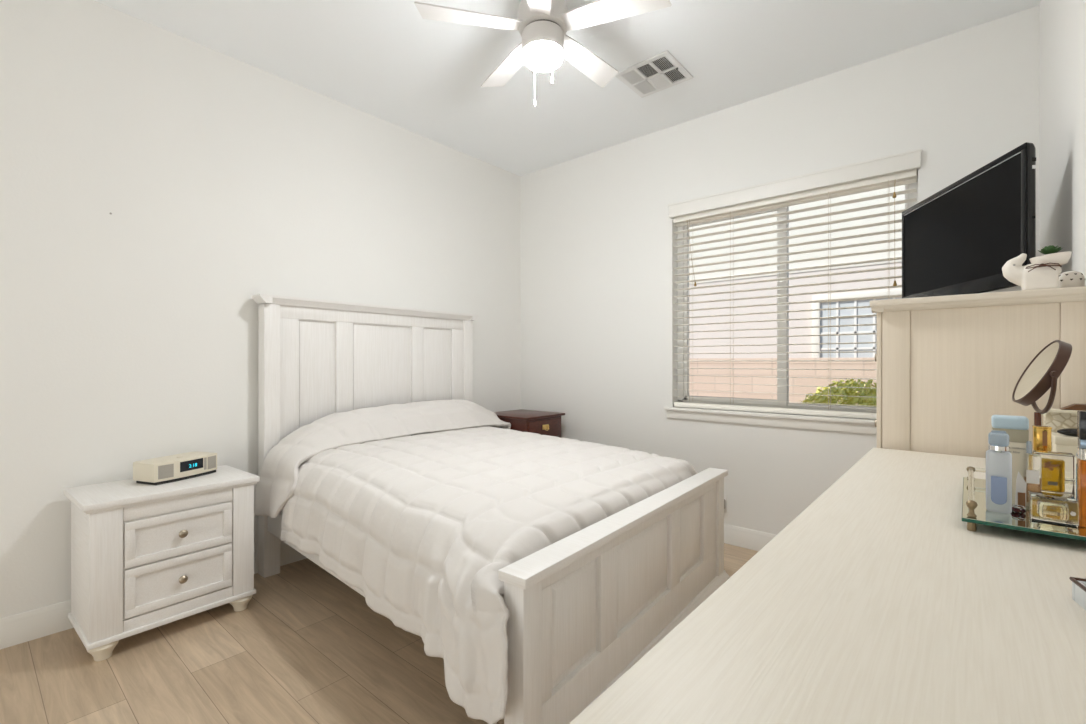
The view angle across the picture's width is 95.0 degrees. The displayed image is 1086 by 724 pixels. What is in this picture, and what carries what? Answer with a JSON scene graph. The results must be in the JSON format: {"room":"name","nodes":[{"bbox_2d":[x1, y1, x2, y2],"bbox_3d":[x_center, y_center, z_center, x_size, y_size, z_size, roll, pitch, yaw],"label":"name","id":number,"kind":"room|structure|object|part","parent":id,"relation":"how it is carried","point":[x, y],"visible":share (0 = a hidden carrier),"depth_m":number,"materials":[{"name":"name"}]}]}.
{"room":"bedroom","nodes":[
{"label":"bedroom","id":0,"kind":"room"},
{"bbox_2d":[0,0,519,618],"bbox_3d":[-2.150,-0.226,2.114,0.140,2.740,6.140,0,0,41],"label":"wall","id":1,"kind":"structure","parent":0,"point":[128,335],"depth_m":2.41,"materials":[{"name":"paint"}]},
{"bbox_2d":[0,543,306,648],"bbox_3d":[-1.569,1.085,2.676,0.015,0.117,4.250,0,0,41],"label":"baseboard","id":2,"kind":"structure","parent":1,"relation":"attached to","point":[20,628],"depth_m":2.07,"materials":[{"name":"paint"}]},
{"bbox_2d":[0,543,758,723],"bbox_3d":[-0.888,1.194,1.036,3.460,0.100,6.140,0,0,41],"label":"floor","id":3,"kind":"structure","parent":0,"point":[307,647],"depth_m":1.84,"materials":[{"name":"brown wood"}]},
{"bbox_2d":[63,465,259,660],"bbox_3d":[-1.662,0.839,2.201,0.414,0.611,0.612,0,0,39],"label":"nightstand","id":4,"kind":"object","parent":3,"relation":"on","point":[144,557],"visible":1,"depth_m":2.04,"materials":[{"name":"white wood"}]},
{"bbox_2d":[133,451,216,484],"bbox_3d":[-1.682,0.486,2.291,0.166,0.094,0.288,0,0,19],"label":"clock radio","id":5,"kind":"object","parent":4,"relation":"on","point":[172,468],"visible":1,"depth_m":2.22,"materials":[{"name":"beige plastic"}]},
{"bbox_2d":[158,464,173,479],"bbox_3d":[-1.646,0.480,2.174,0.004,0.058,0.060,0,0,27],"label":"speaker grille","id":6,"kind":"object","parent":5,"relation":"attached to","point":[165,471],"depth_m":2.17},
{"bbox_2d":[208,455,215,468],"bbox_3d":[-1.578,0.480,2.372,0.004,0.058,0.047,0,0,11],"label":"speaker grille","id":7,"kind":"object","parent":5,"relation":"attached to","point":[211,458],"depth_m":2.37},
{"bbox_3d":[-1.522,0.912,2.097,0.022,0.188,0.376,0,0,39],"label":"drawer","id":8,"kind":"part","parent":4,"relation":"part of","materials":[{"name":"white wood"}]},
{"bbox_3d":[-1.522,0.721,2.097,0.022,0.178,0.376,0,0,39],"label":"drawer","id":9,"kind":"part","parent":4,"relation":"part of","materials":[{"name":"white wood"}]},
{"bbox_3d":[-1.511,0.912,2.088,0.036,0.033,0.033,0,0,39],"label":"knob","id":10,"kind":"part","parent":4,"relation":"part of","materials":[{"name":"grey metal"}]},
{"bbox_3d":[-1.511,0.721,2.088,0.036,0.033,0.033,0,0,39],"label":"knob","id":11,"kind":"part","parent":4,"relation":"part of","materials":[{"name":"grey metal"}]},
{"bbox_2d":[251,294,729,723],"bbox_3d":[-0.308,0.396,2.526,2.115,1.496,1.658,0,0,41],"label":"bed","id":12,"kind":"object","parent":3,"relation":"on","point":[588,605],"visible":0.7,"depth_m":2.12,"materials":[{"name":"white wood"}]},
{"bbox_3d":[-1.476,0.418,2.686,0.080,1.452,0.082,0,0,40],"label":"post","id":13,"kind":"part","parent":12,"relation":"part of","materials":[{"name":"white wood"}]},
{"bbox_3d":[-0.753,0.834,1.983,1.938,0.130,0.024,0,0,44],"label":"rail","id":14,"kind":"part","parent":12,"relation":"part of","materials":[{"name":"white wood"}]},
{"bbox_3d":[-1.308,0.147,2.876,0.015,0.774,0.224,0,0,40],"label":"panel","id":15,"kind":"part","parent":12,"relation":"part of","materials":[{"name":"white wood"}]},
{"bbox_3d":[-1.021,-0.330,3.213,0.117,0.044,1.539,0,0,40],"label":"crown moulding","id":16,"kind":"part","parent":12,"relation":"part of","materials":[{"name":"white wood"}]},
{"bbox_3d":[-1.021,0.268,3.213,0.030,1.152,1.311,0,0,40],"label":"headboard","id":17,"kind":"part","parent":12,"relation":"part of","materials":[{"name":"white wood"}]},
{"bbox_3d":[-1.033,0.147,3.207,0.015,0.774,0.434,0,0,40],"label":"panel","id":18,"kind":"part","parent":12,"relation":"part of","materials":[{"name":"white wood"}]},
{"bbox_3d":[-0.757,0.147,3.540,0.015,0.774,0.259,0,0,40],"label":"panel","id":19,"kind":"part","parent":12,"relation":"part of","materials":[{"name":"white wood"}]},
{"bbox_3d":[-0.586,0.418,3.757,0.080,1.452,0.082,0,0,40],"label":"post","id":20,"kind":"part","parent":12,"relation":"part of","materials":[{"name":"white wood"}]},
{"bbox_3d":[-0.051,0.814,1.287,0.066,0.510,0.075,0,0,38],"label":"post","id":21,"kind":"part","parent":12,"relation":"part of","materials":[{"name":"white wood"}]},
{"bbox_3d":[0.090,0.756,1.463,0.026,0.325,0.261,0,0,38],"label":"panel","id":22,"kind":"part","parent":12,"relation":"part of","materials":[{"name":"white wood"}]},
{"bbox_3d":[0.398,0.546,1.862,0.092,0.026,1.559,0,0,38],"label":"cap rail","id":23,"kind":"part","parent":12,"relation":"part of","materials":[{"name":"white wood"}]},
{"bbox_3d":[0.400,0.806,1.860,0.030,0.495,1.385,0,0,38],"label":"footboard","id":24,"kind":"part","parent":12,"relation":"part of","materials":[{"name":"white wood"}]},
{"bbox_3d":[0.363,0.756,1.816,0.026,0.325,0.444,0,0,38],"label":"panel","id":25,"kind":"part","parent":12,"relation":"part of","materials":[{"name":"white wood"}]},
{"bbox_3d":[0.406,1.057,1.855,0.082,0.050,1.563,0,0,38],"label":"moulding","id":26,"kind":"part","parent":12,"relation":"part of","materials":[{"name":"white wood"}]},
{"bbox_3d":[0.634,0.756,2.166,0.026,0.325,0.273,0,0,38],"label":"panel","id":27,"kind":"part","parent":12,"relation":"part of","materials":[{"name":"white wood"}]},
{"bbox_3d":[0.842,0.814,2.441,0.066,0.510,0.075,0,0,38],"label":"post","id":28,"kind":"part","parent":12,"relation":"part of","materials":[{"name":"white wood"}]},
{"bbox_3d":[-0.346,0.698,2.585,1.723,0.329,1.396,0,0,40],"label":"mattress","id":29,"kind":"object","parent":12,"relation":"on","visible":0},
{"bbox_2d":[254,399,697,723],"bbox_3d":[-0.263,0.585,2.485,1.967,0.647,1.799,0,0,41],"label":"comforter","id":30,"kind":"object","parent":29,"relation":"on","point":[425,526],"visible":0.98,"depth_m":1.88,"materials":[{"name":"white fabric"}]},
{"bbox_2d":[494,409,564,437],"bbox_3d":[-0.147,0.771,3.839,0.476,0.745,0.445,0,0,41],"label":"table","id":31,"kind":"object","parent":3,"relation":"on","point":[533,421],"visible":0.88,"depth_m":3.69,"materials":[{"name":"brown wood"}]},
{"bbox_3d":[0.013,0.500,3.702,0.016,0.137,0.365,0,0,40],"label":"drawer","id":32,"kind":"part","parent":31,"relation":"part of","materials":[{"name":"brown wood"}]},
{"bbox_3d":[0.026,0.491,3.691,0.021,0.046,0.070,0,0,40],"label":"drawer pull","id":33,"kind":"part","parent":31,"relation":"part of","materials":[{"name":"gold metal"}]},
{"bbox_2d":[569,448,1085,723],"bbox_3d":[0.643,0.704,0.755,0.478,0.880,1.662,0,0,41],"label":"dresser","id":34,"kind":"object","parent":3,"relation":"on","point":[877,603],"visible":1,"depth_m":0.49,"materials":[{"name":"white wood"}]},
{"bbox_2d":[962,466,1085,540],"bbox_3d":[0.854,0.240,0.838,0.226,0.047,0.358,0,0,41],"label":"tray","id":35,"kind":"object","parent":34,"relation":"on","point":[974,511],"visible":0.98,"depth_m":0.77,"materials":[{"name":"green glass"}]},
{"bbox_3d":[0.777,0.223,0.904,0.008,0.008,0.330,0,0,40],"label":"rail","id":36,"kind":"part","parent":35,"relation":"part of","materials":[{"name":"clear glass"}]},
{"bbox_3d":[0.670,0.240,0.778,0.014,0.047,0.014,0,0,40],"label":"post","id":37,"kind":"part","parent":35,"relation":"part of","materials":[{"name":"gold metal"}]},
{"bbox_3d":[0.961,0.223,0.964,0.202,0.008,0.008,0,0,40],"label":"rail","id":38,"kind":"part","parent":35,"relation":"part of","materials":[{"name":"clear glass"}]},
{"bbox_2d":[986,430,1011,513],"bbox_3d":[0.737,0.177,0.805,0.031,0.130,0.025,0,0,41],"label":"perfume bottle","id":39,"kind":"object","parent":35,"relation":"on","point":[998,458],"visible":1,"depth_m":0.80,"materials":[{"name":"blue glass"}]},
{"bbox_2d":[991,415,1028,503],"bbox_3d":[0.810,0.169,0.865,0.046,0.148,0.038,0,0,41],"label":"perfume bottle","id":40,"kind":"object","parent":35,"relation":"on","point":[1016,427],"visible":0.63,"depth_m":0.85,"materials":[{"name":"clear glass"}]},
{"bbox_3d":[0.810,0.106,0.865,0.046,0.022,0.038,0,0,40],"label":"lid","id":41,"kind":"part","parent":40,"relation":"part of","materials":[{"name":"blue plastic"}]},
{"bbox_2d":[1012,505,1025,512],"bbox_3d":[0.764,0.238,0.801,0.018,0.010,0.018,0,0,14],"label":"earring","id":42,"kind":"object","parent":35,"relation":"on","point":[1021,509],"visible":0.99,"depth_m":0.80,"materials":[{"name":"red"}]},
{"bbox_2d":[1015,471,1025,509],"bbox_3d":[0.776,0.211,0.809,0.014,0.064,0.002,0,0,33],"label":"paper card","id":43,"kind":"object","parent":35,"relation":"on","point":[1020,496],"visible":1,"depth_m":0.81,"materials":[{"name":"white paper"}]},
{"bbox_2d":[1018,492,1024,506],"bbox_3d":[0.776,0.225,0.808,0.009,0.024,0.001,0,0,32],"label":"print","id":44,"kind":"object","parent":43,"relation":"attached to","point":[1021,496],"depth_m":0.81},
{"bbox_2d":[1023,441,1041,505],"bbox_3d":[0.818,0.188,0.833,0.021,0.109,0.017,0,0,41],"label":"perfume bottle","id":45,"kind":"object","parent":35,"relation":"on","point":[1032,462],"visible":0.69,"depth_m":0.83,"materials":[{"name":"clear glass"}]},
{"bbox_2d":[1028,490,1078,528],"bbox_3d":[0.773,0.224,0.756,0.049,0.038,0.052,0,0,41],"label":"perfume bottle","id":46,"kind":"object","parent":35,"relation":"on","point":[1055,509],"visible":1,"depth_m":0.74,"materials":[{"name":"gold"}]},
{"bbox_2d":[1032,425,1075,498],"bbox_3d":[0.913,0.180,0.891,0.054,0.126,0.031,0,0,41],"label":"perfume bottle","id":47,"kind":"object","parent":35,"relation":"on","point":[1058,468],"visible":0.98,"depth_m":0.88,"materials":[{"name":"clear glass"}]},
{"bbox_2d":[1076,453,1077,496],"bbox_3d":[0.967,0.200,0.891,0.026,0.086,0.026,0,0,33],"label":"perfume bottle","id":48,"kind":"object","parent":35,"relation":"on","point":[1076,453],"visible":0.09,"depth_m":0.89,"materials":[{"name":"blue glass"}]},
{"bbox_2d":[1077,410,1085,528],"bbox_3d":[0.805,0.158,0.721,0.042,0.170,0.025,0,0,41],"label":"perfume bottle","id":49,"kind":"object","parent":35,"relation":"on","point":[1081,415],"visible":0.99,"depth_m":0.72,"materials":[{"name":"orange glass"}]},
{"bbox_2d":[1012,340,1071,425],"bbox_3d":[1.051,0.109,1.057,0.094,0.309,0.176,0,0,41],"label":"vanity mirror","id":50,"kind":"object","parent":34,"relation":"on","point":[1042,373],"visible":0.77,"depth_m":1.03,"materials":[{"name":"brown metal"}]},
{"bbox_3d":[1.054,0.025,1.054,0.081,0.133,0.141,0,0,40],"label":"glass","id":51,"kind":"part","parent":50,"relation":"part of","materials":[{"name":"white mirror"}]},
{"bbox_3d":[1.050,0.179,1.057,0.011,0.142,0.011,0,0,40],"label":"stem","id":52,"kind":"part","parent":50,"relation":"part of","materials":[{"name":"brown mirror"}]},
{"bbox_2d":[1043,403,1085,451],"bbox_3d":[1.299,0.184,1.230,0.088,0.160,0.086,0,0,41],"label":"box","id":53,"kind":"object","parent":34,"relation":"on","point":[1064,417],"visible":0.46,"depth_m":1.23,"materials":[{"name":"paper"}]},
{"bbox_3d":[1.290,0.122,1.220,0.088,0.007,0.060,0,0,40],"label":"rim plate","id":54,"kind":"part","parent":53,"relation":"part of","materials":[{"name":"beige"}]},
{"bbox_3d":[1.306,0.111,1.217,0.058,0.014,0.040,0,0,40],"label":"lid","id":55,"kind":"part","parent":53,"relation":"part of","materials":[{"name":"brown wood"}]},
{"bbox_2d":[1051,433,1077,463],"bbox_3d":[1.233,0.218,1.155,0.072,0.092,0.072,0,0,41],"label":"box","id":56,"kind":"object","parent":34,"relation":"on","point":[1060,442],"visible":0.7,"depth_m":1.14,"materials":[{"name":"beige"}]},
{"bbox_3d":[1.233,0.182,1.155,0.072,0.020,0.072,0,0,40],"label":"lid","id":57,"kind":"part","parent":56,"relation":"part of","materials":[{"name":"beige"}]},
{"bbox_2d":[1057,428,1076,435],"bbox_3d":[1.225,0.163,1.145,0.064,0.018,0.032,0,0,29],"label":"glasses case","id":58,"kind":"object","parent":56,"relation":"on","point":[1066,431],"visible":0.59,"depth_m":1.14,"materials":[{"name":"black leather"}]},
{"bbox_2d":[1069,577,1085,609],"bbox_3d":[0.610,0.252,0.486,0.103,0.024,0.103,0,0,27],"label":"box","id":59,"kind":"object","parent":34,"relation":"on","point":[1078,584],"visible":1,"depth_m":0.54,"materials":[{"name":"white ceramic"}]},
{"bbox_2d":[870,286,1085,457],"bbox_3d":[1.528,0.478,1.800,0.494,1.332,1.072,0,0,41],"label":"chest","id":60,"kind":"object","parent":3,"relation":"on","point":[946,365],"visible":0.28,"depth_m":1.40,"materials":[{"name":"beige wood"}]},
{"bbox_2d":[902,142,1035,297],"bbox_3d":[1.608,-0.439,1.923,0.224,0.502,0.750,0,0,11],"label":"television","id":61,"kind":"object","parent":60,"relation":"on","point":[959,239],"visible":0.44,"depth_m":1.80,"materials":[{"name":"black plastic"}]},
{"bbox_3d":[1.536,-0.160,1.792,0.467,0.016,1.065,0,0,40],"label":"cornice","id":62,"kind":"part","parent":60,"relation":"part of","materials":[{"name":"beige wood"}]},
{"bbox_2d":[1002,245,1071,289],"bbox_3d":[1.329,-0.248,1.343,0.135,0.120,0.072,0,0,41],"label":"planter","id":63,"kind":"object","parent":60,"relation":"on","point":[1043,272],"visible":0.92,"depth_m":1.32,"materials":[{"name":"white ceramic"}]},
{"bbox_3d":[1.351,-0.271,1.326,0.080,0.030,0.068,0,0,40],"label":"pot","id":64,"kind":"part","parent":63,"relation":"part of","materials":[{"name":"white ceramic"}]},
{"bbox_2d":[1058,271,1084,287],"bbox_3d":[1.422,-0.215,1.344,0.056,0.055,0.056,0,0,41],"label":"holder","id":65,"kind":"object","parent":60,"relation":"on","point":[1070,278],"visible":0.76,"depth_m":1.32,"materials":[{"name":"white ceramic"}]},
{"bbox_2d":[94,0,1039,175],"bbox_3d":[-0.888,-1.646,1.036,3.460,0.100,6.140,0,0,41],"label":"ceiling","id":66,"kind":"structure","parent":0,"point":[381,59],"depth_m":2.56,"materials":[{"name":"paint"}]},
{"bbox_2d":[414,0,671,106],"bbox_3d":[0.013,-1.353,2.121,0.995,0.487,0.970,0,0,41],"label":"ceiling fan","id":67,"kind":"object","parent":66,"relation":"hanging from","point":[542,25],"visible":1,"depth_m":2.02,"materials":[{"name":"white metal"}]},
{"bbox_3d":[-0.292,-1.393,2.026,0.447,0.029,0.117,0,0,-14],"label":"blade","id":68,"kind":"part","parent":67,"relation":"part of","materials":[{"name":"white wood"}]},
{"bbox_3d":[-0.148,-1.393,2.345,0.117,0.029,0.447,0,0,-32],"label":"blade","id":69,"kind":"part","parent":67,"relation":"part of","materials":[{"name":"white wood"}]},
{"bbox_3d":[-0.033,-1.393,1.790,0.117,0.029,0.447,0,0,4],"label":"blade","id":70,"kind":"part","parent":67,"relation":"part of","materials":[{"name":"white wood"}]},
{"bbox_3d":[0.000,-1.264,2.086,0.172,0.049,0.172,0,0,40],"label":"globe","id":71,"kind":"part","parent":67,"relation":"part of","materials":[{"name":"white glass"}]},
{"bbox_3d":[0.199,-1.393,2.307,0.118,0.029,0.446,0,0,40],"label":"blade","id":72,"kind":"part","parent":67,"relation":"part of","materials":[{"name":"white wood"}]},
{"bbox_3d":[0.271,-1.393,1.964,0.447,0.029,0.117,0,0,22],"label":"blade","id":73,"kind":"part","parent":67,"relation":"part of","materials":[{"name":"white wood"}]},
{"bbox_2d":[615,50,692,97],"bbox_3d":[0.617,-1.586,2.775,0.324,0.020,0.316,0,0,41],"label":"ceiling vent","id":74,"kind":"object","parent":66,"relation":"in","point":[659,72],"visible":0.98,"depth_m":2.76,"materials":[{"name":"white metal"}]},
{"bbox_2d":[520,6,1038,534],"bbox_3d":[1.060,-0.226,3.317,3.180,2.740,0.140,0,0,41],"label":"wall","id":75,"kind":"structure","parent":0,"point":[598,314],"depth_m":3.21,"materials":[{"name":"paint"}]},
{"bbox_2d":[724,495,726,512],"bbox_3d":[1.118,0.899,3.146,0.070,0.114,0.045,0,0,41],"label":"wall outlet","id":76,"kind":"object","parent":75,"relation":"attached to","point":[725,496],"visible":0.29,"depth_m":3.14,"materials":[{"name":"white plastic"}]},
{"bbox_2d":[724,524,775,550],"bbox_3d":[1.016,1.085,3.253,3.165,0.117,0.015,0,0,41],"label":"baseboard","id":77,"kind":"structure","parent":75,"relation":"attached to","point":[755,540],"depth_m":3.05,"materials":[{"name":"paint"}]},
{"bbox_2d":[664,169,917,434],"bbox_3d":[1.415,-0.306,2.982,1.425,1.380,0.160,0,0,41],"label":"window","id":78,"kind":"structure","parent":75,"relation":"in","point":[866,426],"depth_m":2.98,"materials":[{"name":"white plastic"}]},
{"bbox_3d":[1.220,-0.344,3.215,0.615,1.185,0.003,0,0,40],"label":"pane","id":79,"kind":"part","parent":78,"relation":"part of","materials":[{"name":"clear glass"}]},
{"bbox_3d":[1.398,0.320,2.962,1.425,0.022,0.109,0,0,40],"label":"sill","id":80,"kind":"part","parent":78,"relation":"part of","materials":[{"name":"paint"}]},
{"bbox_2d":[668,149,921,418],"bbox_3d":[1.393,-0.376,2.956,1.367,1.366,0.094,0,0,41],"label":"window blind","id":81,"kind":"object","parent":78,"relation":"attached to","point":[897,169],"visible":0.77,"depth_m":2.90,"materials":[{"name":"paint"}]},
{"bbox_3d":[0.989,-0.339,3.326,0.002,1.214,0.054,0,0,40],"label":"ladder cord","id":82,"kind":"part","parent":81,"relation":"part of","materials":[{"name":"white fabric"}]},
{"bbox_3d":[1.195,-0.339,3.151,0.002,1.214,0.054,0,0,40],"label":"ladder cord","id":83,"kind":"part","parent":81,"relation":"part of","materials":[{"name":"white fabric"}]},
{"bbox_3d":[1.406,0.292,2.971,1.319,0.032,0.048,0,0,40],"label":"rail","id":84,"kind":"part","parent":81,"relation":"part of","materials":[{"name":"white wood"}]},
{"bbox_3d":[1.609,-0.339,2.797,0.002,1.214,0.054,0,0,40],"label":"ladder cord","id":85,"kind":"part","parent":81,"relation":"part of","materials":[{"name":"white fabric"}]},
{"bbox_3d":[1.818,-0.339,2.619,0.002,1.214,0.054,0,0,40],"label":"ladder cord","id":86,"kind":"part","parent":81,"relation":"part of","materials":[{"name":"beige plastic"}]},
{"bbox_3d":[1.818,-0.676,2.574,0.003,0.530,0.009,0,0,29],"label":"pull cord","id":87,"kind":"part","parent":81,"relation":"part of","materials":[{"name":"white fabric"}]},
{"bbox_3d":[1.688,-0.339,2.820,0.610,1.195,0.003,0,0,40],"label":"pane","id":88,"kind":"part","parent":78,"relation":"part of","materials":[{"name":"clear glass"}]},
{"bbox_2d":[1039,0,1085,285],"bbox_3d":[0.374,-0.226,-0.042,0.140,2.740,6.140,0,0,41],"label":"wall","id":89,"kind":"structure","parent":0,"point":[1062,23],"depth_m":1.67,"materials":[{"name":"paint"}]}
]}

